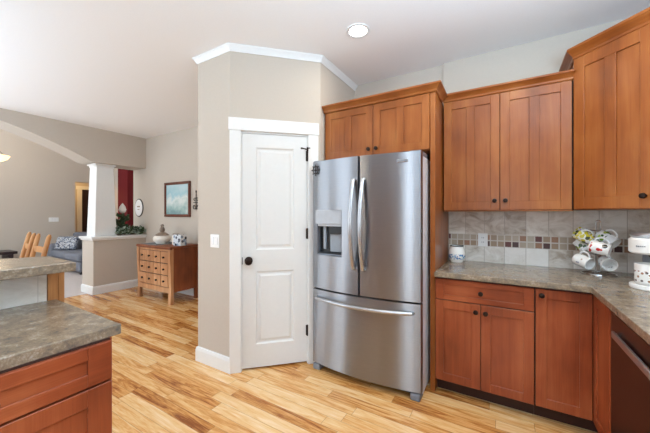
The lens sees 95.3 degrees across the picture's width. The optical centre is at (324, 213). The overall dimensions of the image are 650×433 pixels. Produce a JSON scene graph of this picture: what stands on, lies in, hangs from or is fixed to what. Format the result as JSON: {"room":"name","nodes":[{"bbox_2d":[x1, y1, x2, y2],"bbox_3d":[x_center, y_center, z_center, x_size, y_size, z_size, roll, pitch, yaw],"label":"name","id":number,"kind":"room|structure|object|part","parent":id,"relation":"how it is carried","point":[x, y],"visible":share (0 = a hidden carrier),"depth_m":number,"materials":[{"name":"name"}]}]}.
{"room":"kitchen","nodes":[
{"label":"kitchen","id":0,"kind":"room"},
{"bbox_2d":[0,275,46,309],"bbox_3d":[-1.749,0.805,0.931,0.103,1.070,1.295,0,0,31],"label":"wall","id":1,"kind":"structure","parent":0,"point":[46,275],"depth_m":1.46,"materials":[{"name":"beige paint"}]},
{"bbox_2d":[0,275,45,308],"bbox_3d":[-1.702,0.348,0.901,0.008,0.156,1.291,0,0,31],"label":"backsplash","id":2,"kind":"structure","parent":1,"relation":"attached to","point":[27,290],"depth_m":1.38,"materials":[{"name":"stone"}]},
{"bbox_2d":[0,256,75,280],"bbox_3d":[-1.828,0.247,1.011,0.725,0.042,1.350,0,0,31],"label":"raised bar","id":3,"kind":"object","parent":1,"relation":"on","point":[10,268],"visible":1,"depth_m":1.32,"materials":[{"name":"stone"}]},
{"bbox_2d":[0,129,113,258],"bbox_3d":[-7.915,-0.510,6.389,0.150,3.700,8.400,0,0,31],"label":"wall","id":4,"kind":"structure","parent":0,"point":[37,182],"depth_m":7.37,"materials":[{"name":"beige paint"}]},
{"bbox_2d":[49,217,58,221],"bbox_3d":[-7.042,0.145,7.685,0.010,0.110,0.200,0,0,31],"label":"light switch","id":5,"kind":"object","parent":4,"relation":"attached to","point":[51,219],"visible":1,"depth_m":7.69,"materials":[{"name":"white plastic"}]},
{"bbox_2d":[0,108,145,286],"bbox_3d":[-5.093,-0.050,3.212,0.460,2.780,5.860,0,0,31],"label":"wall","id":6,"kind":"structure","parent":0,"point":[84,145],"depth_m":4.97,"materials":[{"name":"beige paint"}]},
{"bbox_2d":[81,279,137,294],"bbox_3d":[-3.803,1.272,5.359,0.452,0.136,0.851,0,0,31],"label":"baseboard","id":7,"kind":"structure","parent":6,"relation":"attached to","point":[91,290],"depth_m":5.09,"materials":[{"name":"white paint"}]},
{"bbox_2d":[79,234,146,240],"bbox_3d":[-3.809,0.414,5.348,0.510,0.062,0.875,0,0,31],"label":"trim","id":8,"kind":"structure","parent":6,"relation":"on","point":[126,236],"depth_m":5.12,"materials":[{"name":"white paint"}]},
{"bbox_2d":[87,163,116,236],"bbox_3d":[-3.909,-0.238,5.183,0.320,1.243,0.320,0,0,31],"label":"column","id":9,"kind":"structure","parent":8,"relation":"on","point":[101,221],"depth_m":5.09,"materials":[{"name":"white paint"}]},
{"bbox_2d":[116,203,130,226],"bbox_3d":[-3.732,0.091,5.451,0.272,0.586,0.302,0,0,31],"label":"plant","id":10,"kind":"object","parent":8,"relation":"on","point":[122,209],"visible":0.91,"depth_m":5.42,"materials":[{"name":"green plant"}]},
{"bbox_2d":[115,225,145,234],"bbox_3d":[-3.607,0.295,5.443,0.334,0.198,0.618,0,0,31],"label":"greenery garland","id":11,"kind":"object","parent":8,"relation":"on","point":[121,230],"visible":0.92,"depth_m":5.39,"materials":[{"name":"green plant"}]},
{"bbox_2d":[64,271,86,297],"bbox_3d":[-7.542,1.378,6.077,7.210,0.084,8.550,0,0,31],"label":"floor","id":12,"kind":"structure","parent":0,"point":[72,279],"depth_m":5.61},
{"bbox_2d":[0,250,17,258],"bbox_3d":[-7.709,1.086,5.886,0.560,0.500,2.150,0,0,31],"label":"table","id":13,"kind":"object","parent":12,"relation":"on","point":[5,254],"visible":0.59,"depth_m":6.60,"materials":[{"name":"brown wood"}]},
{"bbox_3d":[-7.207,1.116,6.722,0.500,0.440,0.080,0,0,31],"label":"leg","id":14,"kind":"part","parent":13,"relation":"part of","materials":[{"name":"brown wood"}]},
{"bbox_2d":[47,232,86,274],"bbox_3d":[-5.940,0.906,7.220,1.820,0.860,0.780,0,0,31],"label":"sofa","id":15,"kind":"object","parent":12,"relation":"on","point":[75,255],"visible":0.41,"depth_m":6.92,"materials":[{"name":"blue fabric"}]},
{"bbox_3d":[-6.625,1.006,7.632,0.220,0.540,0.780,0,0,31],"label":"arm","id":16,"kind":"part","parent":15,"relation":"part of","materials":[{"name":"blue fabric"}]},
{"bbox_2d":[54,236,78,249],"bbox_3d":[-6.339,0.715,7.274,0.480,0.327,0.205,0,0,-7],"label":"throw pillow","id":17,"kind":"object","parent":15,"relation":"on","point":[62,242],"visible":1,"depth_m":7.22,"materials":[{"name":"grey fabric"}]},
{"bbox_2d":[51,249,81,258],"bbox_3d":[-6.264,0.965,7.252,0.790,0.178,0.500,0,0,31],"label":"seat cushion","id":18,"kind":"object","parent":15,"relation":"on","point":[59,254],"depth_m":7.07,"materials":[{"name":"grey fabric"}]},
{"bbox_2d":[64,251,81,261],"bbox_3d":[-5.574,0.965,6.838,0.800,0.178,0.500,0,0,31],"label":"seat cushion","id":19,"kind":"object","parent":15,"relation":"on","point":[75,256],"depth_m":6.61,"materials":[{"name":"grey fabric"}]},
{"bbox_2d":[75,182,88,231],"bbox_3d":[-7.891,-0.043,9.437,0.150,2.765,2.850,0,0,31],"label":"door frame","id":20,"kind":"structure","parent":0,"point":[76,183],"depth_m":9.35,"materials":[{"name":"beige paint"}]},
{"bbox_2d":[76,186,88,231],"bbox_3d":[-7.604,0.225,9.737,0.035,2.230,0.940,0,0,31],"label":"door","id":21,"kind":"structure","parent":20,"relation":"in","point":[82,191],"depth_m":9.48,"materials":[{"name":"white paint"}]},
{"bbox_2d":[114,168,117,226],"bbox_3d":[-5.898,-0.510,9.260,0.350,3.700,1.100,0,0,31],"label":"wall","id":22,"kind":"structure","parent":0,"point":[115,169],"depth_m":8.80,"materials":[{"name":"beige paint"}]},
{"bbox_2d":[118,169,132,225],"bbox_3d":[-5.525,-0.510,9.007,0.550,3.700,1.150,0,0,31],"label":"wall","id":23,"kind":"structure","parent":0,"point":[125,177],"depth_m":8.46,"materials":[{"name":"paint"}]},
{"bbox_2d":[133,126,197,243],"bbox_3d":[-1.737,-0.043,4.730,4.650,2.765,0.200,0,0,31],"label":"wall","id":24,"kind":"structure","parent":0,"point":[170,157],"depth_m":5.28,"materials":[{"name":"beige paint"}]},
{"bbox_2d":[135,199,142,216],"bbox_3d":[-3.598,-0.120,5.720,0.300,0.350,0.018,0,0,31],"label":"oval plaque","id":25,"kind":"object","parent":24,"relation":"attached to","point":[139,204],"visible":1,"depth_m":5.70,"materials":[{"name":"ceramic"}]},
{"bbox_2d":[164,181,190,216],"bbox_3d":[-2.538,-0.250,5.077,0.724,0.600,0.029,0,0,31],"label":"framed picture","id":26,"kind":"object","parent":24,"relation":"attached to","point":[177,195],"visible":1,"depth_m":5.06,"materials":[{"name":"brown wood"}]},
{"bbox_2d":[166,184,187,213],"bbox_3d":[-2.534,-0.250,5.083,0.638,0.510,0.012,0,0,31],"label":"print","id":27,"kind":"object","parent":26,"relation":"attached to","point":[176,194],"depth_m":5.07},
{"bbox_2d":[179,288,193,295],"bbox_3d":[-1.936,1.275,4.724,3.395,0.130,0.016,0,0,31],"label":"baseboard","id":28,"kind":"structure","parent":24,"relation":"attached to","point":[188,291],"depth_m":4.91,"materials":[{"name":"white paint"}]},
{"bbox_2d":[198,52,229,356],"bbox_3d":[-0.638,-0.043,3.176,0.425,2.765,1.333,0,0,31],"label":"wall","id":29,"kind":"structure","parent":0,"point":[214,73],"depth_m":2.60,"materials":[{"name":"beige paint"}]},
{"bbox_2d":[195,346,230,373],"bbox_3d":[-0.642,1.275,3.169,0.457,0.130,1.349,0,0,31],"label":"baseboard","id":30,"kind":"structure","parent":29,"relation":"attached to","point":[218,361],"depth_m":2.58,"materials":[{"name":"white paint"}]},
{"bbox_2d":[210,234,218,247],"bbox_3d":[-0.965,0.236,2.588,0.115,0.115,0.010,0,0,31],"label":"light switch","id":31,"kind":"object","parent":29,"relation":"attached to","point":[214,238],"visible":1,"depth_m":2.59,"materials":[{"name":"white plastic"}]},
{"bbox_2d":[192,42,357,90],"bbox_3d":[-0.425,-1.398,2.994,1.051,0.052,1.315,0,0,31],"label":"trim","id":32,"kind":"structure","parent":29,"relation":"attached to","point":[227,47],"depth_m":2.60,"materials":[{"name":"white paint"}]},
{"bbox_2d":[230,51,319,160],"bbox_3d":[-0.434,-0.043,2.643,0.781,2.765,0.110,0,0,-14],"label":"wall","id":33,"kind":"structure","parent":0,"point":[261,86],"depth_m":2.58,"materials":[{"name":"beige paint"}]},
{"bbox_2d":[228,117,318,373],"bbox_3d":[-0.441,0.264,2.609,0.778,2.153,0.171,0,0,-14],"label":"door","id":34,"kind":"structure","parent":33,"relation":"in","point":[271,287],"depth_m":2.58,"materials":[{"name":"white paint"}]},
{"bbox_3d":[-0.646,0.400,2.505,0.068,0.068,0.067,0,0,-14],"label":"knob","id":35,"kind":"part","parent":34,"relation":"part of","materials":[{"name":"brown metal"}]},
{"bbox_2d":[0,0,649,138],"bbox_3d":[-2.036,-1.475,1.427,7.540,0.100,6.250,0,0,31],"label":"ceiling","id":36,"kind":"structure","parent":0,"point":[128,67],"depth_m":2.38,"materials":[{"name":"paint"}]},
{"bbox_2d":[346,23,369,38],"bbox_3d":[0.257,-1.421,2.301,0.190,0.007,0.190,0,0,31],"label":"recessed light","id":37,"kind":"object","parent":36,"relation":"in","point":[357,30],"visible":1,"depth_m":2.29,"materials":[{"name":"white paint"}]},
{"bbox_2d":[64,286,597,432],"bbox_3d":[-1.924,1.380,1.360,7.280,0.080,6.250,0,0,31],"label":"floor","id":38,"kind":"structure","parent":0,"point":[159,385],"depth_m":2.16,"materials":[{"name":"brown wood"}]},
{"bbox_2d":[19,232,35,257],"bbox_3d":[-4.363,0.801,4.068,0.460,1.079,0.520,0,0,38],"label":"dining chair","id":39,"kind":"object","parent":38,"relation":"on","point":[29,240],"visible":0.37,"depth_m":4.23,"materials":[{"name":"brown wood"}]},
{"bbox_3d":[-4.097,0.801,4.093,0.057,1.079,0.150,0,0,38],"label":"post","id":40,"kind":"part","parent":39,"relation":"part of","materials":[{"name":"brown wood"}]},
{"bbox_2d":[29,233,51,256],"bbox_3d":[-3.839,0.801,3.707,0.460,1.079,0.520,0,0,31],"label":"dining chair","id":41,"kind":"object","parent":38,"relation":"on","point":[43,250],"visible":0.3,"depth_m":3.85,"materials":[{"name":"brown wood"}]},
{"bbox_3d":[-3.909,0.801,3.965,0.057,1.079,0.150,0,0,31],"label":"post","id":42,"kind":"part","parent":41,"relation":"part of","materials":[{"name":"brown wood"}]},
{"bbox_3d":[-3.579,0.801,3.766,0.057,1.079,0.150,0,0,31],"label":"post","id":43,"kind":"part","parent":41,"relation":"part of","materials":[{"name":"brown wood"}]},
{"bbox_2d":[47,272,63,301],"bbox_3d":[-1.399,0.805,1.516,0.120,1.070,0.066,0,0,31],"label":"end post","id":44,"kind":"object","parent":38,"relation":"on","point":[55,282],"visible":0.02,"depth_m":1.48,"materials":[{"name":"brown wood"}]},
{"bbox_2d":[0,337,111,432],"bbox_3d":[-1.194,0.902,0.989,0.634,0.875,0.626,0,0,31],"label":"base cabinet","id":45,"kind":"object","parent":38,"relation":"on","point":[69,391],"visible":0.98,"depth_m":0.98,"materials":[{"name":"red wood"}]},
{"bbox_3d":[-0.961,0.924,0.847,0.020,0.608,0.614,0,0,31],"label":"door","id":46,"kind":"part","parent":45,"relation":"part of","materials":[{"name":"red wood"}]},
{"bbox_2d":[136,243,197,304],"bbox_3d":[-2.535,0.912,4.771,0.930,0.855,0.513,0,0,31],"label":"chest","id":47,"kind":"object","parent":38,"relation":"on","point":[170,269],"visible":0.98,"depth_m":4.55,"materials":[{"name":"brown wood"}]},
{"bbox_3d":[-3.012,0.927,4.812,0.060,0.825,0.066,0,0,31],"label":"leg","id":48,"kind":"part","parent":47,"relation":"part of","materials":[{"name":"brown wood"}]},
{"bbox_3d":[-2.904,0.649,4.734,0.182,0.164,0.022,0,0,31],"label":"drawer","id":49,"kind":"part","parent":47,"relation":"part of","materials":[{"name":"brown wood"}]},
{"bbox_3d":[-2.904,0.828,4.734,0.182,0.164,0.022,0,0,31],"label":"drawer","id":50,"kind":"part","parent":47,"relation":"part of","materials":[{"name":"brown wood"}]},
{"bbox_3d":[-2.904,1.006,4.734,0.182,0.164,0.022,0,0,31],"label":"drawer","id":51,"kind":"part","parent":47,"relation":"part of","materials":[{"name":"brown wood"}]},
{"bbox_3d":[-2.735,0.828,4.633,0.182,0.164,0.022,0,0,31],"label":"drawer","id":52,"kind":"part","parent":47,"relation":"part of","materials":[{"name":"brown wood"}]},
{"bbox_3d":[-2.735,0.649,4.633,0.182,0.164,0.022,0,0,31],"label":"drawer","id":53,"kind":"part","parent":47,"relation":"part of","materials":[{"name":"brown wood"}]},
{"bbox_3d":[-2.735,1.006,4.633,0.182,0.164,0.022,0,0,31],"label":"drawer","id":54,"kind":"part","parent":47,"relation":"part of","materials":[{"name":"brown wood"}]},
{"bbox_3d":[-2.648,0.537,4.588,0.815,0.045,0.023,0,0,31],"label":"rail","id":55,"kind":"part","parent":47,"relation":"part of","materials":[{"name":"brown wood"}]},
{"bbox_3d":[-2.648,1.137,4.588,0.815,0.075,0.023,0,0,31],"label":"rail","id":56,"kind":"part","parent":47,"relation":"part of","materials":[{"name":"brown wood"}]},
{"bbox_2d":[141,242,171,244],"bbox_3d":[-2.686,0.482,4.869,0.460,0.006,0.420,0,0,31],"label":"table runner","id":57,"kind":"object","parent":47,"relation":"on","point":[153,243],"visible":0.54,"depth_m":4.81,"materials":[{"name":"grey fabric"}]},
{"bbox_2d":[153,224,170,243],"bbox_3d":[-2.666,0.322,4.845,0.270,0.315,0.270,0,0,31],"label":"vase","id":58,"kind":"object","parent":57,"relation":"on","point":[161,237],"visible":0.98,"depth_m":4.77,"materials":[{"name":"beige ceramic"}]},
{"bbox_3d":[-2.666,0.322,4.845,0.216,0.055,0.216,0,0,31],"label":"lid","id":59,"kind":"part","parent":58,"relation":"part of","materials":[{"name":"beige ceramic"}]},
{"bbox_2d":[153,235,170,243],"bbox_3d":[-2.666,0.414,4.845,0.270,0.130,0.270,0,0,31],"label":"bowl","id":60,"kind":"object","parent":58,"relation":"attached to","point":[158,239],"depth_m":4.75,"materials":[{"name":"beige ceramic"}]},
{"bbox_3d":[-2.567,0.649,4.531,0.182,0.164,0.022,0,0,31],"label":"drawer","id":61,"kind":"part","parent":47,"relation":"part of","materials":[{"name":"brown wood"}]},
{"bbox_3d":[-2.567,0.828,4.531,0.182,0.164,0.022,0,0,31],"label":"drawer","id":62,"kind":"part","parent":47,"relation":"part of","materials":[{"name":"brown wood"}]},
{"bbox_3d":[-2.567,1.006,4.531,0.182,0.164,0.022,0,0,31],"label":"drawer","id":63,"kind":"part","parent":47,"relation":"part of","materials":[{"name":"brown wood"}]},
{"bbox_3d":[-2.399,0.649,4.430,0.182,0.164,0.022,0,0,31],"label":"drawer","id":64,"kind":"part","parent":47,"relation":"part of","materials":[{"name":"brown wood"}]},
{"bbox_3d":[-2.399,0.828,4.430,0.182,0.164,0.022,0,0,31],"label":"drawer","id":65,"kind":"part","parent":47,"relation":"part of","materials":[{"name":"brown wood"}]},
{"bbox_3d":[-2.399,1.006,4.430,0.182,0.164,0.022,0,0,31],"label":"drawer","id":66,"kind":"part","parent":47,"relation":"part of","materials":[{"name":"brown wood"}]},
{"bbox_3d":[-2.279,0.927,4.372,0.060,0.825,0.066,0,0,31],"label":"leg","id":67,"kind":"part","parent":47,"relation":"part of","materials":[{"name":"brown wood"}]},
{"bbox_2d":[173,234,186,245],"bbox_3d":[-2.234,0.400,4.562,0.160,0.170,0.110,0,0,25],"label":"printed box","id":68,"kind":"object","parent":47,"relation":"on","point":[178,239],"visible":1,"depth_m":4.53,"materials":[{"name":"cardboard"}]},
{"bbox_3d":[-2.060,0.927,4.732,0.055,0.825,0.060,0,0,31],"label":"leg","id":69,"kind":"part","parent":47,"relation":"part of","materials":[{"name":"brown wood"}]},
{"bbox_2d":[313,150,429,401],"bbox_3d":[0.452,0.440,2.612,0.928,1.800,0.916,0,0,31],"label":"refrigerator","id":70,"kind":"object","parent":38,"relation":"on","point":[371,213],"visible":0.99,"depth_m":2.24,"materials":[{"name":"silver metal"}]},
{"bbox_2d":[311,164,318,175],"bbox_3d":[-0.081,-0.375,2.537,0.086,0.100,0.022,0,0,31],"label":"magnet","id":71,"kind":"object","parent":70,"relation":"attached to","point":[315,166],"visible":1,"depth_m":2.53,"materials":[{"name":"metal"}]},
{"bbox_3d":[0.059,0.025,2.504,0.262,0.117,0.116,0,0,31],"label":"control panel","id":72,"kind":"part","parent":70,"relation":"part of","materials":[{"name":"silver metal"}]},
{"bbox_3d":[0.085,0.091,2.454,0.462,1.082,0.090,0,0,31],"label":"door","id":73,"kind":"part","parent":70,"relation":"part of","materials":[{"name":"silver metal"}]},
{"bbox_3d":[0.206,0.080,2.281,0.032,0.720,0.094,0,0,31],"label":"handle","id":74,"kind":"part","parent":70,"relation":"part of","materials":[{"name":"silver metal"}]},
{"bbox_3d":[0.275,0.080,2.240,0.032,0.720,0.094,0,0,31],"label":"handle","id":75,"kind":"part","parent":70,"relation":"part of","materials":[{"name":"silver metal"}]},
{"bbox_3d":[0.255,0.712,2.284,0.838,0.028,0.122,0,0,31],"label":"handle","id":76,"kind":"part","parent":70,"relation":"part of","materials":[{"name":"silver metal"}]},
{"bbox_3d":[0.285,0.962,2.334,0.928,0.632,0.090,0,0,31],"label":"freezer drawer","id":77,"kind":"part","parent":70,"relation":"part of","materials":[{"name":"silver metal"}]},
{"bbox_3d":[0.485,0.091,2.214,0.462,1.082,0.090,0,0,31],"label":"door","id":78,"kind":"part","parent":70,"relation":"part of","materials":[{"name":"silver metal"}]},
{"bbox_2d":[322,80,447,390],"bbox_3d":[0.591,0.180,2.732,1.022,2.320,0.710,0,0,31],"label":"tall cabinet","id":79,"kind":"object","parent":38,"relation":"on","point":[411,118],"visible":0.85,"depth_m":2.38,"materials":[{"name":"brown wood"}]},
{"bbox_3d":[0.205,-0.707,2.612,0.465,0.422,0.020,0,0,31],"label":"door","id":80,"kind":"part","parent":79,"relation":"part of","materials":[{"name":"brown wood"}]},
{"bbox_3d":[0.489,-0.951,2.563,1.022,0.058,0.315,0,0,31],"label":"cornice","id":81,"kind":"part","parent":79,"relation":"part of","materials":[{"name":"brown wood"}]},
{"bbox_3d":[0.603,-0.707,2.373,0.455,0.422,0.020,0,0,31],"label":"door","id":82,"kind":"part","parent":79,"relation":"part of","materials":[{"name":"brown wood"}]},
{"bbox_3d":[0.979,0.198,2.514,0.036,2.285,0.633,0,0,31],"label":"panel","id":83,"kind":"part","parent":79,"relation":"part of","materials":[{"name":"brown wood"}]},
{"bbox_2d":[435,277,534,413],"bbox_3d":[1.245,0.902,2.323,0.613,0.875,0.688,0,0,31],"label":"base cabinet","id":84,"kind":"object","parent":38,"relation":"on","point":[485,331],"visible":1,"depth_m":2.04,"materials":[{"name":"red wood"}]},
{"bbox_3d":[0.959,0.931,2.145,0.298,0.593,0.020,0,0,31],"label":"door","id":85,"kind":"part","parent":84,"relation":"part of","materials":[{"name":"red wood"}]},
{"bbox_3d":[1.090,0.553,2.066,0.604,0.150,0.020,0,0,31],"label":"drawer","id":86,"kind":"part","parent":84,"relation":"part of","materials":[{"name":"red wood"}]},
{"bbox_3d":[1.219,0.931,1.988,0.302,0.593,0.020,0,0,31],"label":"door","id":87,"kind":"part","parent":84,"relation":"part of","materials":[{"name":"red wood"}]},
{"bbox_2d":[534,287,610,432],"bbox_3d":[1.842,0.902,1.790,0.958,0.875,0.986,0,0,31],"label":"base cabinet","id":88,"kind":"object","parent":38,"relation":"on","point":[573,328],"visible":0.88,"depth_m":1.81,"materials":[{"name":"red wood"}]},
{"bbox_2d":[434,260,649,344],"bbox_3d":[1.184,0.445,1.288,1.571,0.038,2.527,0,0,31],"label":"countertop","id":89,"kind":"structure","parent":88,"relation":"on","point":[631,305],"depth_m":1.90,"materials":[{"name":"stone"}]},
{"bbox_2d":[448,245,464,262],"bbox_3d":[1.175,0.353,2.640,0.140,0.146,0.140,0,0,31],"label":"jar","id":90,"kind":"object","parent":89,"relation":"on","point":[456,253],"visible":1,"depth_m":2.59,"materials":[{"name":"white ceramic"}]},
{"bbox_2d":[580,220,617,276],"bbox_3d":[1.944,0.234,2.106,0.198,0.384,0.198,0,0,31],"label":"mug tree","id":91,"kind":"object","parent":89,"relation":"on","point":[595,230],"visible":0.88,"depth_m":2.11,"materials":[{"name":"silver metal"}]},
{"bbox_2d":[572,240,587,251],"bbox_3d":[1.907,0.231,2.190,0.076,0.114,0.119,0,0,-25],"label":"mug","id":92,"kind":"object","parent":91,"relation":"hanging from","point":[579,245],"visible":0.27,"depth_m":2.17,"materials":[{"name":"white ceramic"}]},
{"bbox_2d":[572,251,594,269],"bbox_3d":[1.847,0.328,2.118,0.086,0.129,0.119,0,0,-10],"label":"mug","id":93,"kind":"object","parent":91,"relation":"hanging from","point":[586,262],"visible":1,"depth_m":2.10,"materials":[{"name":"white ceramic"}]},
{"bbox_2d":[572,227,594,243],"bbox_3d":[1.863,0.154,2.132,0.128,0.123,0.110,0,0,27],"label":"mug","id":94,"kind":"object","parent":91,"relation":"hanging from","point":[581,234],"visible":0.98,"depth_m":2.11,"materials":[{"name":"yellow ceramic"}]},
{"bbox_3d":[1.944,0.229,2.106,0.033,0.375,0.007,0,0,31],"label":"post","id":95,"kind":"part","parent":91,"relation":"part of","materials":[{"name":"silver metal"}]},
{"bbox_2d":[587,237,612,256],"bbox_3d":[1.874,0.221,2.017,0.088,0.132,0.127,0,0,-36],"label":"mug","id":96,"kind":"object","parent":91,"relation":"hanging from","point":[594,246],"visible":1,"depth_m":2.00,"materials":[{"name":"white ceramic"}]},
{"bbox_3d":[1.882,0.174,2.006,0.012,0.037,0.084,0,15,-36],"label":"handle","id":97,"kind":"part","parent":96,"relation":"part of","materials":[{"name":"white ceramic"}]},
{"bbox_2d":[597,255,617,270],"bbox_3d":[1.936,0.323,2.029,0.086,0.125,0.106,0,0,28],"label":"mug","id":98,"kind":"object","parent":91,"relation":"hanging from","point":[607,263],"visible":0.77,"depth_m":2.03,"materials":[{"name":"white ceramic"}]},
{"bbox_2d":[595,229,620,247],"bbox_3d":[1.964,0.170,2.057,0.080,0.133,0.136,0,0,-14],"label":"mug","id":99,"kind":"object","parent":91,"relation":"hanging from","point":[614,240],"visible":0.85,"depth_m":2.04,"materials":[{"name":"white ceramic"}]},
{"bbox_3d":[1.971,0.127,2.029,0.012,0.037,0.087,0,33,-14],"label":"handle","id":100,"kind":"part","parent":99,"relation":"part of","materials":[{"name":"white ceramic"}]},
{"bbox_2d":[628,232,649,290],"bbox_3d":[1.875,0.267,1.685,0.228,0.318,0.206,0,0,-37],"label":"coffee maker","id":101,"kind":"object","parent":89,"relation":"on","point":[639,242],"visible":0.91,"depth_m":1.67,"materials":[{"name":"white plastic"}]},
{"bbox_3d":[1.866,0.122,1.679,0.196,0.028,0.196,0,0,-37],"label":"lid","id":102,"kind":"part","parent":101,"relation":"part of","materials":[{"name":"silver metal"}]},
{"bbox_2d":[634,262,649,285],"bbox_3d":[1.833,0.340,1.661,0.132,0.118,0.143,0,0,1],"label":"mug","id":103,"kind":"object","parent":101,"relation":"on","point":[641,269],"visible":1,"depth_m":1.65,"materials":[{"name":"white ceramic"}]},
{"bbox_3d":[1.474,0.853,1.835,0.276,0.750,0.020,0,0,31],"label":"door","id":104,"kind":"part","parent":88,"relation":"part of","materials":[{"name":"red wood"}]},
{"bbox_3d":[1.516,0.853,1.614,0.020,0.750,0.308,0,0,31],"label":"door","id":105,"kind":"part","parent":88,"relation":"part of","materials":[{"name":"red wood"}]},
{"bbox_2d":[611,311,649,432],"bbox_3d":[1.516,0.906,1.057,0.630,0.868,0.596,0,0,31],"label":"dishwasher","id":106,"kind":"object","parent":38,"relation":"on","point":[630,354],"visible":0.87,"depth_m":1.25,"materials":[{"name":"black plastic"}]},
{"bbox_3d":[1.255,0.568,1.215,0.019,0.032,0.430,0,0,31],"label":"handle","id":107,"kind":"part","parent":106,"relation":"part of","materials":[{"name":"silver metal"}]},
{"bbox_3d":[-1.516,0.902,0.454,0.634,0.875,0.620,0,0,31],"label":"cabinet","id":108,"kind":"object","parent":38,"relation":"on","visible":0},
{"bbox_2d":[0,299,120,370],"bbox_3d":[-1.411,0.446,0.748,0.646,0.040,1.328,0,0,31],"label":"countertop","id":109,"kind":"structure","parent":108,"relation":"on","point":[30,332],"depth_m":1.09,"materials":[{"name":"stone"}]},
{"bbox_2d":[320,63,354,160],"bbox_3d":[0.098,-0.043,3.023,0.110,2.765,0.726,0,0,31],"label":"wall","id":110,"kind":"structure","parent":0,"point":[333,89],"depth_m":2.81,"materials":[{"name":"beige paint"}]},
{"bbox_2d":[355,18,626,272],"bbox_3d":[1.479,-0.043,2.763,2.890,2.765,0.300,0,0,31],"label":"wall","id":111,"kind":"structure","parent":0,"point":[543,56],"depth_m":2.58,"materials":[{"name":"beige paint"}]},
{"bbox_2d":[443,69,574,211],"bbox_3d":[1.434,-0.506,2.395,0.848,0.968,0.372,0,0,31],"label":"upper cabinet","id":112,"kind":"object","parent":111,"relation":"attached to","point":[508,146],"visible":0.98,"depth_m":2.25,"materials":[{"name":"brown wood"}]},
{"bbox_3d":[1.178,-0.482,2.395,0.404,0.900,0.020,0,0,31],"label":"door","id":113,"kind":"part","parent":112,"relation":"part of","materials":[{"name":"brown wood"}]},
{"bbox_3d":[1.355,-0.961,2.263,0.848,0.058,0.064,0,0,31],"label":"cornice","id":114,"kind":"part","parent":112,"relation":"part of","materials":[{"name":"brown wood"}]},
{"bbox_3d":[1.539,-0.482,2.179,0.430,0.900,0.020,0,0,31],"label":"door","id":115,"kind":"part","parent":112,"relation":"part of","materials":[{"name":"brown wood"}]},
{"bbox_2d":[449,210,649,272],"bbox_3d":[1.834,0.200,2.369,1.568,0.452,0.008,0,0,31],"label":"backsplash","id":116,"kind":"structure","parent":111,"relation":"attached to","point":[533,238],"depth_m":2.42,"materials":[{"name":"tile"}]},
{"bbox_2d":[478,233,487,246],"bbox_3d":[1.398,0.230,2.622,0.076,0.116,0.009,0,0,31],"label":"wall outlet","id":117,"kind":"object","parent":116,"relation":"attached to","point":[482,237],"visible":1,"depth_m":2.62,"materials":[{"name":"white plastic"}]},
{"bbox_2d":[559,7,649,209],"bbox_3d":[2.009,-0.585,1.868,0.755,1.113,0.682,0,0,31],"label":"upper cabinet","id":118,"kind":"object","parent":111,"relation":"attached to","point":[611,82],"visible":0.97,"depth_m":1.81,"materials":[{"name":"brown wood"}]},
{"bbox_3d":[1.909,-1.102,1.843,0.337,0.078,1.006,0,0,-14],"label":"cornice","id":119,"kind":"part","parent":118,"relation":"part of","materials":[{"name":"brown wood"}]},
{"bbox_3d":[1.789,-0.103,1.663,0.034,0.032,0.033,0,0,-14],"label":"knob","id":120,"kind":"part","parent":118,"relation":"part of","materials":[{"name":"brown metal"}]},
{"bbox_3d":[-7.611,-2.410,6.119,7.050,0.100,8.550,0,0,31],"label":"ceiling","id":121,"kind":"structure","parent":0,"visible":0},
{"bbox_2d":[0,154,9,161],"bbox_3d":[-6.383,-1.657,5.725,0.410,1.405,0.410,0,0,31],"label":"lamp","id":122,"kind":"object","parent":121,"relation":"hanging from","point":[3,157],"visible":0.98,"depth_m":5.74,"materials":[{"name":"white"}]}
]}

